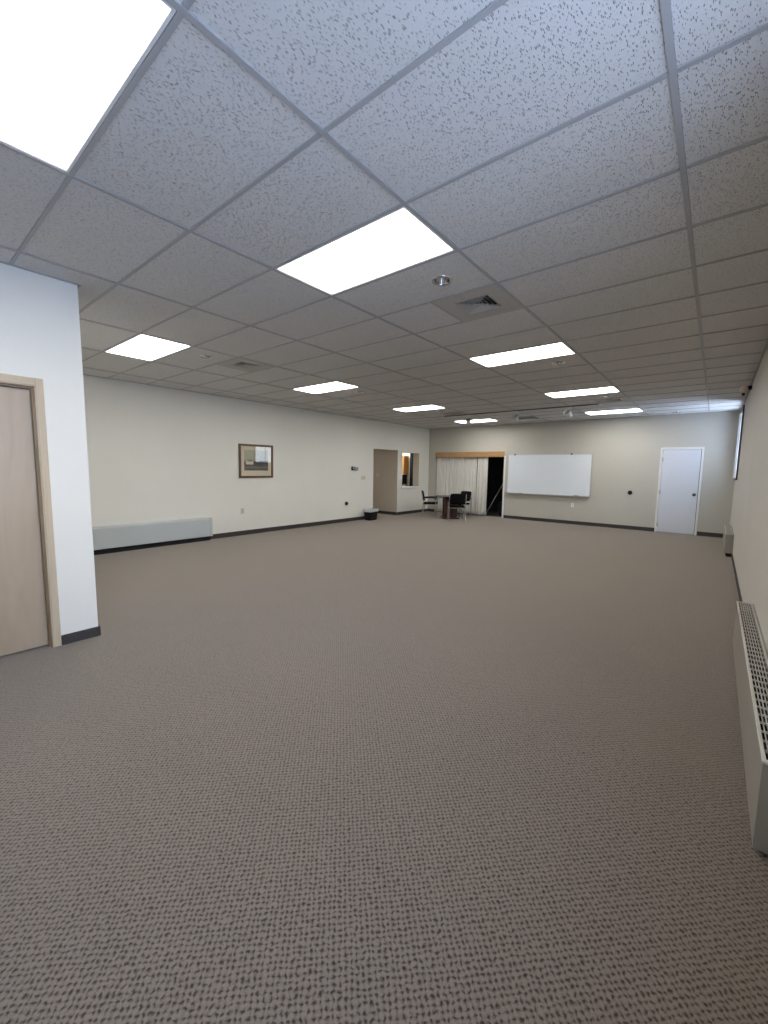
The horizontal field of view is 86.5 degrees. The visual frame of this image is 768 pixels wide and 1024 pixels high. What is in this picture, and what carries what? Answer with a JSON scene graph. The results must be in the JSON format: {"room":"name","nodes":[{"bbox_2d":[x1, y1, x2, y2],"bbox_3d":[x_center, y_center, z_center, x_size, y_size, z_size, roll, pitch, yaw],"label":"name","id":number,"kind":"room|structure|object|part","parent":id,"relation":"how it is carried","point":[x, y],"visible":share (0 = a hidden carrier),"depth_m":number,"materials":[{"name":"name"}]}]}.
{"room":"empty meeting room","nodes":[
{"label":"empty meeting room","id":0,"kind":"room"},
{"bbox_2d":[3,386,46,622],"bbox_3d":[-3.529,-0.020,3.240,0.050,2.300,1.400,6,8,39],"label":"door frame","id":1,"kind":"structure","parent":0,"point":[3,386],"depth_m":3.66,"materials":[{"name":"beige wood"}]},
{"bbox_2d":[0,263,100,644],"bbox_3d":[-3.891,-0.245,1.952,0.164,3.006,4.154,6,8,39],"label":"wall","id":2,"kind":"structure","parent":0,"point":[40,337],"depth_m":3.35,"materials":[{"name":"white paint"}]},
{"bbox_2d":[0,373,61,655],"bbox_3d":[-3.087,0.071,2.979,0.177,2.187,1.030,6,8,39],"label":"door","id":3,"kind":"structure","parent":2,"relation":"in","point":[23,613],"depth_m":3.24,"materials":[{"name":"brown wood"}]},
{"bbox_2d":[0,260,767,428],"bbox_3d":[0.026,-2.116,6.027,8.508,0.022,15.660,6,8,39],"label":"trim","id":4,"kind":"structure","parent":2,"relation":"attached to","point":[3,262],"depth_m":7.15,"materials":[{"name":"metal"}]},
{"bbox_2d":[83,375,429,533],"bbox_3d":[-2.156,-1.112,10.444,0.250,3.006,11.720,6,8,39],"label":"wall","id":5,"kind":"structure","parent":0,"point":[155,453],"depth_m":8.70,"materials":[{"name":"beige paint"}]},
{"bbox_2d":[92,517,212,554],"bbox_3d":[-4.579,0.456,7.302,0.153,0.474,3.102,6,8,39],"label":"baseboard heater","id":6,"kind":"object","parent":5,"relation":"attached to","point":[124,537],"visible":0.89,"depth_m":7.52,"materials":[{"name":"grey metal"}]},
{"bbox_2d":[238,443,272,477],"bbox_3d":[-2.898,-1.154,9.278,0.034,0.751,0.882,7,8,39],"label":"framed picture","id":7,"kind":"object","parent":5,"relation":"attached to","point":[255,461],"visible":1,"depth_m":9.26,"materials":[{"name":"beige paper"}]},
{"bbox_2d":[244,449,267,470],"bbox_3d":[-2.901,-1.175,9.278,0.003,0.461,0.622,7,8,39],"label":"print","id":8,"kind":"object","parent":7,"relation":"attached to","point":[259,458],"depth_m":9.28},
{"bbox_2d":[210,516,364,538],"bbox_3d":[-2.992,0.448,9.389,0.012,0.100,8.410,6,8,39],"label":"baseboard","id":9,"kind":"structure","parent":5,"relation":"attached to","point":[253,531],"depth_m":9.97,"materials":[{"name":"grey rubber"}]},
{"bbox_2d":[401,486,419,487],"bbox_3d":[0.833,-0.867,14.155,0.310,0.039,1.090,6,8,39],"label":"window sill","id":10,"kind":"structure","parent":5,"relation":"in","point":[404,486],"depth_m":14.12,"materials":[{"name":"white wood"}]},
{"bbox_2d":[397,509,427,514],"bbox_3d":[1.024,-0.012,14.321,0.012,0.100,1.875,6,8,39],"label":"baseboard","id":11,"kind":"structure","parent":5,"relation":"attached to","point":[419,510],"depth_m":14.23,"materials":[{"name":"grey rubber"}]},
{"bbox_2d":[413,453,418,485],"bbox_3d":[1.135,-1.497,14.488,0.247,1.155,0.002,6,8,39],"label":"trim","id":12,"kind":"structure","parent":5,"relation":"attached to","point":[415,455],"depth_m":14.48,"materials":[{"name":"beige paint"}]},
{"bbox_2d":[373,449,391,511],"bbox_3d":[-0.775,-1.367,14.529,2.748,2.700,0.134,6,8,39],"label":"door","id":13,"kind":"structure","parent":0,"point":[382,459],"depth_m":13.88,"materials":[{"name":"beige paint"}]},
{"bbox_2d":[378,510,396,514],"bbox_3d":[-0.742,-0.060,14.530,3.000,0.100,0.012,6,8,39],"label":"baseboard","id":14,"kind":"structure","parent":13,"relation":"attached to","point":[380,512],"depth_m":13.83,"materials":[{"name":"grey rubber"}]},
{"bbox_2d":[391,450,397,511],"bbox_3d":[0.344,-0.968,13.571,0.250,2.139,0.004,6,8,39],"label":"trim","id":15,"kind":"structure","parent":13,"relation":"attached to","point":[394,474],"depth_m":13.56,"materials":[{"name":"beige paint"}]},
{"bbox_2d":[0,509,767,1023],"bbox_3d":[-0.882,0.540,9.826,14.758,0.126,20.310,6,8,39],"label":"floor","id":16,"kind":"structure","parent":0,"point":[412,768],"depth_m":1.95,"materials":[{"name":"beige carpet"}]},
{"bbox_2d":[363,508,378,520],"bbox_3d":[-0.392,0.065,12.221,0.286,0.345,0.434,5,7,33],"label":"waste bin","id":17,"kind":"object","parent":16,"relation":"on","point":[370,514],"visible":1,"depth_m":12.08,"materials":[{"name":"black plastic"}]},
{"bbox_2d":[421,491,437,516],"bbox_3d":[1.496,-0.285,13.501,0.529,0.832,0.526,2,6,12],"label":"armchair","id":18,"kind":"object","parent":16,"relation":"on","point":[422,492],"visible":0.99,"depth_m":13.29,"materials":[{"name":"black plastic"}]},
{"bbox_2d":[435,495,458,518],"bbox_3d":[2.099,-0.157,12.977,1.000,0.700,1.000,1,6,0],"label":"round table","id":19,"kind":"object","parent":16,"relation":"on","point":[452,512],"visible":0.56,"depth_m":12.81,"materials":[{"name":"red wood"}]},
{"bbox_2d":[447,494,466,521],"bbox_3d":[2.215,-0.158,12.393,0.526,0.832,0.529,1,6,4],"label":"armchair","id":20,"kind":"object","parent":16,"relation":"on","point":[453,498],"visible":1,"depth_m":12.16,"materials":[{"name":"black fabric"}]},
{"bbox_3d":[2.218,-0.176,12.436,0.450,0.055,0.440,1,6,4],"label":"seat","id":21,"kind":"part","parent":20,"relation":"part of","materials":[{"name":"black fabric"}]},
{"bbox_3d":[2.202,-0.388,12.159,0.450,0.325,0.108,1,6,4],"label":"backrest","id":22,"kind":"part","parent":20,"relation":"part of","materials":[{"name":"black fabric"}]},
{"bbox_2d":[458,491,471,516],"bbox_3d":[2.558,-0.272,13.527,0.529,0.832,0.526,-4,7,-36],"label":"armchair","id":23,"kind":"object","parent":16,"relation":"on","point":[469,495],"visible":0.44,"depth_m":13.46,"materials":[{"name":"black fabric"}]},
{"bbox_3d":[2.732,-0.534,13.625,0.108,0.325,0.450,-4,7,-36],"label":"backrest","id":24,"kind":"part","parent":23,"relation":"part of","materials":[{"name":"black fabric"}]},
{"bbox_2d":[498,502,501,515],"bbox_3d":[4.073,-0.099,13.845,0.300,0.450,0.300,6,8,39],"label":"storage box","id":25,"kind":"object","parent":16,"relation":"on","point":[500,503],"visible":0.41,"depth_m":13.79,"materials":[{"name":"black plastic"}]},
{"bbox_2d":[723,525,733,556],"bbox_3d":[6.906,0.557,8.198,0.122,0.421,1.804,6,8,39],"label":"wall heater","id":26,"kind":"object","parent":16,"relation":"on","point":[728,535],"visible":1,"depth_m":7.53,"materials":[{"name":"beige metal"}]},
{"bbox_3d":[6.863,0.523,8.230,0.006,0.341,1.740,6,8,39],"label":"panel","id":27,"kind":"part","parent":26,"relation":"part of","materials":[{"name":"beige metal"}]},
{"bbox_3d":[6.346,0.590,7.514,0.108,0.341,0.030,6,8,39],"label":"panel","id":28,"kind":"part","parent":26,"relation":"part of","materials":[{"name":"beige metal"}]},
{"bbox_2d":[725,525,732,534],"bbox_3d":[6.906,0.359,8.180,0.086,0.014,1.760,6,8,39],"label":"grille","id":29,"kind":"object","parent":26,"relation":"attached to","point":[728,528],"depth_m":8.06,"materials":[{"name":"beige metal"}]},
{"bbox_2d":[732,601,767,854],"bbox_3d":[2.342,1.087,2.590,0.116,0.406,2.604,6,8,39],"label":"wall heater","id":30,"kind":"object","parent":16,"relation":"on","point":[750,651],"visible":1,"depth_m":2.13,"materials":[{"name":"beige metal"}]},
{"bbox_3d":[3.148,0.984,3.586,0.102,0.366,0.030,6,8,39],"label":"panel","id":31,"kind":"part","parent":30,"relation":"part of","materials":[{"name":"beige metal"}]},
{"bbox_2d":[739,603,767,752],"bbox_3d":[2.342,0.897,2.572,0.080,0.014,2.560,6,8,39],"label":"grille","id":32,"kind":"object","parent":30,"relation":"attached to","point":[749,606],"depth_m":2.42,"materials":[{"name":"beige metal"}]},
{"bbox_3d":[1.530,1.169,1.598,0.102,0.366,0.030,6,8,39],"label":"panel","id":33,"kind":"part","parent":30,"relation":"part of","materials":[{"name":"beige metal"}]},
{"bbox_3d":[2.384,1.078,2.556,0.011,0.372,2.600,6,8,39],"label":"panel","id":34,"kind":"part","parent":30,"relation":"part of","materials":[{"name":"beige metal"}]},
{"bbox_3d":[0.479,-0.742,17.266,0.820,0.920,0.579,6,8,39],"label":"base cabinet","id":35,"kind":"object","parent":16,"relation":"on","visible":0},
{"bbox_2d":[402,475,406,483],"bbox_3d":[0.744,-1.364,17.006,0.300,0.380,0.320,6,8,39],"label":"coffee maker","id":36,"kind":"object","parent":35,"relation":"on","point":[404,477],"visible":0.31,"depth_m":16.95,"materials":[{"name":"black plastic"}]},
{"bbox_2d":[0,0,767,428],"bbox_3d":[0.026,-2.113,6.027,8.507,0.001,15.660,6,8,39],"label":"ceiling","id":37,"kind":"structure","parent":0,"point":[197,128],"depth_m":2.22,"materials":[{"name":"tile"}]},
{"bbox_2d":[0,0,175,172],"bbox_3d":[-1.316,-1.692,1.462,1.194,0.090,0.585,6,8,39],"label":"ceiling light","id":38,"kind":"object","parent":37,"relation":"attached to","point":[65,65],"visible":1,"depth_m":1.50,"materials":[{"name":"white plastic"}]},
{"bbox_2d":[104,334,191,360],"bbox_3d":[-3.005,-2.106,5.163,1.194,0.090,0.585,6,8,39],"label":"ceiling light","id":39,"kind":"object","parent":37,"relation":"attached to","point":[143,347],"visible":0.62,"depth_m":5.14,"materials":[{"name":"white plastic"}]},
{"bbox_2d":[199,355,211,358],"bbox_3d":[-2.401,-2.143,5.486,0.166,0.123,0.166,6,8,39],"label":"recessed light","id":40,"kind":"object","parent":37,"relation":"in","point":[200,356],"visible":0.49,"depth_m":5.52,"materials":[{"name":"silver metal"}]},
{"bbox_2d":[217,358,273,371],"bbox_3d":[-2.001,-2.173,5.915,0.585,0.104,0.585,6,8,39],"label":"ceiling vent","id":41,"kind":"object","parent":37,"relation":"in","point":[242,364],"visible":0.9,"depth_m":5.91,"materials":[{"name":"metal"}]},
{"bbox_2d":[292,382,357,393],"bbox_3d":[-1.086,-2.326,7.521,1.194,0.090,0.585,6,8,39],"label":"ceiling light","id":42,"kind":"object","parent":37,"relation":"attached to","point":[333,386],"visible":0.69,"depth_m":7.53,"materials":[{"name":"white plastic"}]},
{"bbox_2d":[275,206,454,294],"bbox_3d":[-0.165,-1.824,2.876,1.194,0.090,0.585,6,8,39],"label":"ceiling light","id":43,"kind":"object","parent":37,"relation":"attached to","point":[398,240],"visible":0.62,"depth_m":2.81,"materials":[{"name":"white plastic"}]},
{"bbox_2d":[0,0,767,427],"bbox_3d":[0.025,-2.109,6.028,8.508,0.007,15.660,6,8,39],"label":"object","id":44,"kind":"structure","parent":37,"relation":"attached to","point":[182,9],"depth_m":2.41,"materials":[{"name":"metal"}]},
{"bbox_2d":[393,405,442,411],"bbox_3d":[0.834,-2.545,9.878,1.194,0.090,0.585,6,8,39],"label":"ceiling light","id":45,"kind":"object","parent":37,"relation":"attached to","point":[430,407],"visible":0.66,"depth_m":9.88,"materials":[{"name":"white plastic"}]},
{"bbox_2d":[431,275,452,285],"bbox_3d":[0.453,-1.858,3.176,0.166,0.123,0.166,6,8,39],"label":"sprinkler","id":46,"kind":"object","parent":37,"relation":"in","point":[443,280],"visible":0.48,"depth_m":3.22,"materials":[{"name":"silver metal"}]},
{"bbox_2d":[441,411,466,415],"bbox_3d":[1.838,-2.613,10.630,0.585,0.104,0.585,6,8,39],"label":"ceiling vent","id":47,"kind":"object","parent":37,"relation":"in","point":[458,412],"visible":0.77,"depth_m":10.62,"materials":[{"name":"metal"}]},
{"bbox_2d":[455,419,495,422],"bbox_3d":[2.753,-2.765,12.235,1.194,0.090,0.585,6,8,39],"label":"ceiling light","id":48,"kind":"object","parent":37,"relation":"attached to","point":[484,420],"visible":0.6,"depth_m":12.28,"materials":[{"name":"white plastic"}]},
{"bbox_2d":[433,284,521,321],"bbox_3d":[0.840,-1.891,3.628,0.585,0.104,0.585,6,8,39],"label":"ceiling vent","id":49,"kind":"object","parent":37,"relation":"in","point":[490,300],"visible":0.92,"depth_m":3.63,"materials":[{"name":"metal"}]},
{"bbox_2d":[469,342,575,367],"bbox_3d":[1.755,-2.043,5.234,1.194,0.090,0.585,6,8,39],"label":"ceiling light","id":50,"kind":"object","parent":37,"relation":"attached to","point":[557,349],"visible":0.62,"depth_m":5.21,"materials":[{"name":"white plastic"}]},
{"bbox_2d":[444,403,600,416],"bbox_3d":[3.145,-2.460,9.945,3.870,0.022,0.044,6,8,39],"label":"track","id":51,"kind":"object","parent":37,"relation":"attached to","point":[600,403],"visible":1,"depth_m":9.69,"materials":[{"name":"white metal"}]},
{"bbox_2d":[465,415,471,424],"bbox_3d":[2.214,-2.423,10.703,0.180,0.244,0.212,2,6,10],"label":"spotlight","id":52,"kind":"object","parent":51,"relation":"attached to","point":[468,419],"visible":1,"depth_m":10.67,"materials":[{"name":"white metal"}]},
{"bbox_2d":[512,411,519,421],"bbox_3d":[3.200,-2.325,9.910,0.180,0.244,0.212,5,7,33],"label":"spotlight","id":53,"kind":"object","parent":51,"relation":"attached to","point":[515,416],"visible":1,"depth_m":9.88,"materials":[{"name":"white metal"}]},
{"bbox_2d":[563,407,572,417],"bbox_3d":[4.138,-2.232,9.154,0.212,0.244,0.180,-3,7,-31],"label":"spotlight","id":54,"kind":"object","parent":51,"relation":"attached to","point":[567,412],"visible":1,"depth_m":9.13,"materials":[{"name":"white metal"}]},
{"bbox_2d":[519,416,537,419],"bbox_3d":[3.937,-2.632,11.284,0.585,0.060,0.585,6,8,39],"label":"ceiling vent","id":55,"kind":"object","parent":37,"relation":"in","point":[527,417],"visible":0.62,"depth_m":11.23,"materials":[{"name":"metal"}]},
{"bbox_2d":[552,361,564,364],"bbox_3d":[2.370,-2.079,5.543,0.166,0.123,0.166,6,8,39],"label":"recessed light","id":56,"kind":"object","parent":37,"relation":"in","point":[558,362],"visible":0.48,"depth_m":5.58,"materials":[{"name":"silver metal"}]},
{"bbox_2d":[545,387,619,397],"bbox_3d":[3.674,-2.263,7.591,1.194,0.090,0.585,6,8,39],"label":"ceiling light","id":57,"kind":"object","parent":37,"relation":"attached to","point":[607,389],"visible":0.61,"depth_m":7.59,"materials":[{"name":"white plastic"}]},
{"bbox_2d":[595,397,630,402],"bbox_3d":[4.679,-2.331,8.343,0.585,0.104,0.585,6,8,39],"label":"ceiling vent","id":58,"kind":"object","parent":37,"relation":"in","point":[622,399],"visible":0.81,"depth_m":8.36,"materials":[{"name":"metal"}]},
{"bbox_2d":[584,409,642,414],"bbox_3d":[5.594,-2.483,9.949,1.194,0.090,0.585,6,8,39],"label":"ceiling light","id":59,"kind":"object","parent":37,"relation":"attached to","point":[628,410],"visible":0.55,"depth_m":9.95,"materials":[{"name":"white plastic"}]},
{"bbox_2d":[402,453,409,485],"bbox_3d":[1.320,-1.590,16.943,2.950,2.700,0.100,6,8,39],"label":"wall","id":60,"kind":"structure","parent":0,"point":[404,454],"depth_m":17.11,"materials":[{"name":"white paint"}]},
{"bbox_2d":[402,456,408,473],"bbox_3d":[0.747,-1.971,17.087,0.470,0.750,0.341,6,8,39],"label":"upper cabinet","id":61,"kind":"object","parent":60,"relation":"attached to","point":[405,460],"visible":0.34,"depth_m":16.90,"materials":[{"name":"orange wood"}]},
{"bbox_3d":[0.737,-1.950,16.891,0.227,0.740,0.021,6,8,39],"label":"door","id":62,"kind":"part","parent":61,"relation":"part of","materials":[{"name":"orange wood"}]},
{"bbox_2d":[409,453,412,485],"bbox_3d":[1.162,-1.468,16.951,0.244,2.350,0.038,6,8,39],"label":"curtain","id":63,"kind":"object","parent":60,"relation":"hanging from","point":[411,454],"visible":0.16,"depth_m":16.93,"materials":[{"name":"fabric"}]},
{"bbox_2d":[476,453,504,509],"bbox_3d":[4.356,-1.319,15.737,3.315,2.500,0.100,6,8,39],"label":"wall","id":64,"kind":"structure","parent":0,"point":[495,464],"depth_m":15.76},
{"bbox_2d":[428,411,740,534],"bbox_3d":[4.982,-1.202,12.297,9.008,3.006,0.150,6,8,39],"label":"wall","id":65,"kind":"structure","parent":0,"point":[626,452],"depth_m":11.11,"materials":[{"name":"beige paint"}]},
{"bbox_2d":[435,451,504,456],"bbox_3d":[2.846,-1.948,13.836,2.560,0.175,0.049,6,8,39],"label":"curtain valance","id":66,"kind":"object","parent":65,"relation":"attached to","point":[495,453],"visible":1,"depth_m":13.75,"materials":[{"name":"brown wood"}]},
{"bbox_2d":[502,456,505,517],"bbox_3d":[3.858,-0.802,13.142,0.054,2.000,0.015,6,8,39],"label":"trim","id":67,"kind":"structure","parent":65,"relation":"attached to","point":[504,456],"depth_m":13.13,"materials":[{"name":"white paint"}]},
{"bbox_2d":[507,453,592,496],"bbox_3d":[4.873,-1.127,12.232,2.440,1.240,0.097,6,8,39],"label":"whiteboard","id":68,"kind":"object","parent":65,"relation":"attached to","point":[534,474],"visible":1,"depth_m":12.19,"materials":[{"name":"plastic"}]},
{"bbox_2d":[512,493,587,496],"bbox_3d":[4.855,-0.520,12.285,2.400,0.022,0.070,6,8,39],"label":"tray","id":69,"kind":"object","parent":68,"relation":"on","point":[553,494],"depth_m":12.05,"materials":[{"name":"metal"}]},
{"bbox_2d":[428,509,722,537],"bbox_3d":[4.910,0.249,12.386,8.508,0.100,0.012,6,8,39],"label":"baseboard","id":70,"kind":"structure","parent":65,"relation":"attached to","point":[709,534],"depth_m":11.52,"materials":[{"name":"grey rubber"}]},
{"bbox_2d":[654,447,704,534],"bbox_3d":[7.428,-0.535,10.289,0.880,2.170,0.212,6,8,39],"label":"door","id":71,"kind":"structure","parent":65,"relation":"in","point":[679,469],"depth_m":10.26,"materials":[{"name":"white paint"}]},
{"bbox_3d":[2.925,-1.945,13.935,2.540,0.020,0.020,6,8,39],"label":"track","id":72,"kind":"object","parent":65,"relation":"attached to","visible":0},
{"bbox_2d":[436,457,476,513],"bbox_3d":[2.546,-0.975,14.324,1.564,2.000,0.162,6,8,39],"label":"curtain","id":73,"kind":"object","parent":72,"relation":"hanging from","point":[455,475],"visible":0.77,"depth_m":14.26,"materials":[{"name":"white fabric"}]},
{"bbox_2d":[475,457,487,515],"bbox_3d":[3.316,-0.893,13.698,0.374,2.010,0.199,6,8,39],"label":"curtain","id":74,"kind":"object","parent":72,"relation":"hanging from","point":[482,471],"visible":0.98,"depth_m":13.68,"materials":[{"name":"white fabric"}]},
{"bbox_2d":[694,452,701,529],"bbox_3d":[7.530,-0.586,10.410,0.990,2.350,0.049,6,8,39],"label":"wall","id":75,"kind":"structure","parent":0,"point":[701,452],"depth_m":10.15,"materials":[{"name":"white paint"}]},
{"bbox_2d":[730,346,767,650],"bbox_3d":[3.357,-0.289,3.387,0.250,3.006,15.810,6,8,39],"label":"wall","id":76,"kind":"structure","parent":0,"point":[749,509],"depth_m":4.63,"materials":[{"name":"beige paint"}]},
{"bbox_2d":[731,553,741,601],"bbox_3d":[3.284,1.145,3.678,0.006,0.090,15.660,6,8,39],"label":"baseboard","id":77,"kind":"structure","parent":76,"relation":"attached to","point":[736,578],"depth_m":5.69,"materials":[{"name":"grey rubber"}]},
{"bbox_2d":[733,405,744,479],"bbox_3d":[7.677,-1.435,8.704,0.204,1.500,1.440,6,8,39],"label":"window","id":78,"kind":"structure","parent":76,"relation":"in","point":[741,417],"depth_m":9.18,"materials":[{"name":"white glass"}]},
{"bbox_3d":[8.050,-1.498,9.299,0.030,1.490,0.040,6,8,39],"label":"casing","id":79,"kind":"part","parent":78,"relation":"part of","materials":[{"name":"white wood"}]},
{"bbox_2d":[739,385,751,395],"bbox_3d":[5.892,-1.981,6.654,0.160,0.162,0.124,6,8,39],"label":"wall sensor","id":80,"kind":"object","parent":76,"relation":"attached to","point":[743,389],"visible":1,"depth_m":6.62,"materials":[{"name":"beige plastic"}]}
]}

